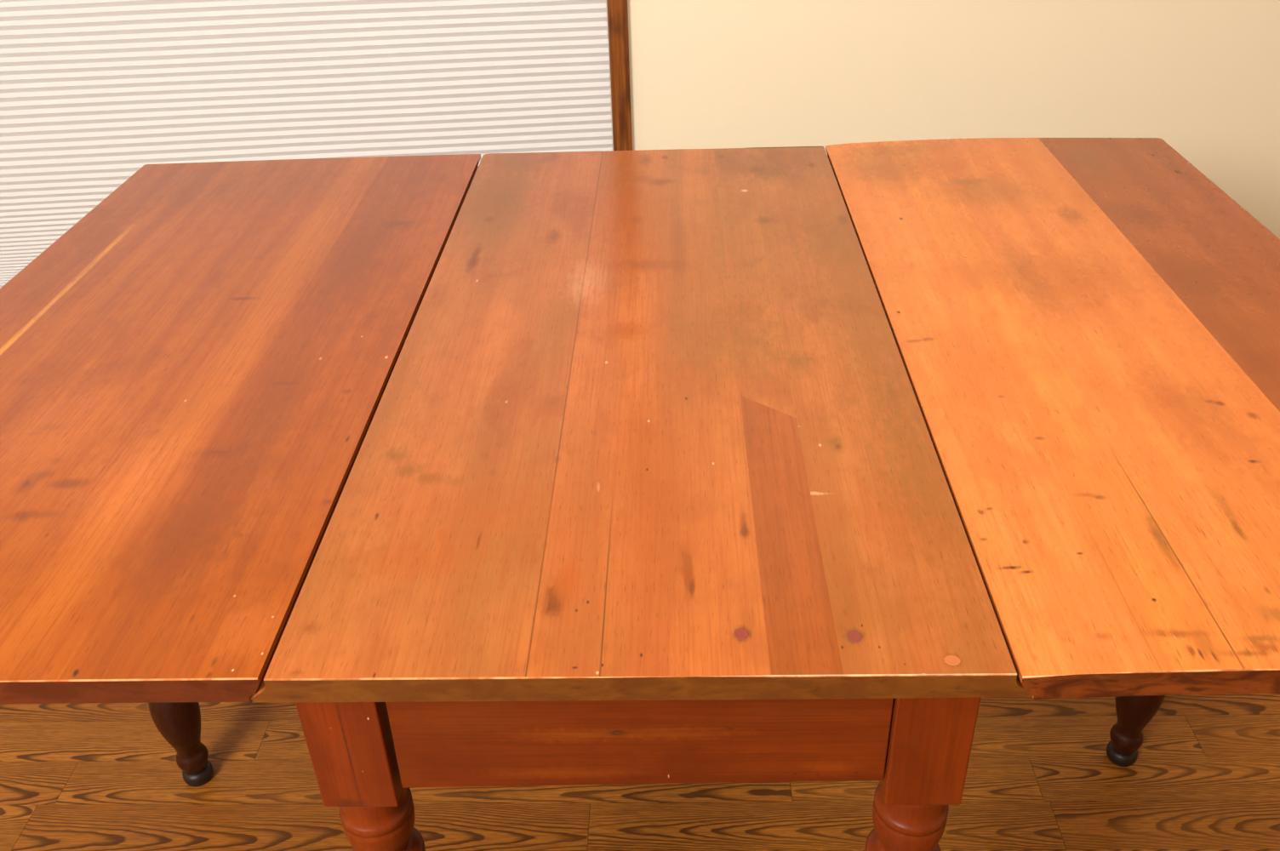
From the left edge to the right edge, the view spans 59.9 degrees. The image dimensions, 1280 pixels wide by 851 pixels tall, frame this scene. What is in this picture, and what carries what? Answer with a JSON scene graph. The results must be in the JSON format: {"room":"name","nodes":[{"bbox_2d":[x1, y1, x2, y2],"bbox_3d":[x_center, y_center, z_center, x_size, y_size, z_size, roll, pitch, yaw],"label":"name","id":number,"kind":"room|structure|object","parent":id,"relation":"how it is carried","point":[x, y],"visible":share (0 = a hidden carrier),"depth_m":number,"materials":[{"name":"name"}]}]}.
{"room":"dining room","nodes":[
{"label":"dining room","id":0,"kind":"room"},
{"bbox_2d":[0,691,1279,850],"bbox_3d":[0.115,0.956,0.966,5.800,0.060,5.700,-1,32,2],"label":"floor","id":1,"kind":"structure","parent":0,"point":[1204,775],"depth_m":1.59,"materials":[{"name":"brown wood"}]},
{"bbox_2d":[0,137,1279,850],"bbox_3d":[0.008,0.186,1.430,1.556,0.746,1.112,-1,32,2],"label":"table","id":2,"kind":"object","parent":1,"relation":"on","point":[752,464],"visible":1,"depth_m":1.00,"materials":[{"name":"brown wood"}]},
{"bbox_2d":[605,0,1279,239],"bbox_3d":[0.115,-1.315,2.148,6.200,2.500,0.141,-3,32,-2],"label":"wall","id":3,"kind":"structure","parent":0,"point":[1202,77],"depth_m":2.45,"materials":[{"name":"beige paint"}]},
{"bbox_2d":[0,0,612,288],"bbox_3d":[-1.049,-1.113,2.115,1.942,1.853,0.043,-3,32,-2],"label":"pleated shade","id":4,"kind":"object","parent":3,"relation":"attached to","point":[94,93],"visible":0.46,"depth_m":2.38,"materials":[{"name":"white fabric"}]},
{"bbox_2d":[606,0,632,150],"bbox_3d":[-0.058,-1.164,2.138,0.042,1.995,0.017,-3,32,-2],"label":"trim","id":5,"kind":"structure","parent":3,"relation":"attached to","point":[617,9],"depth_m":2.39,"materials":[{"name":"brown wood"}]}
]}

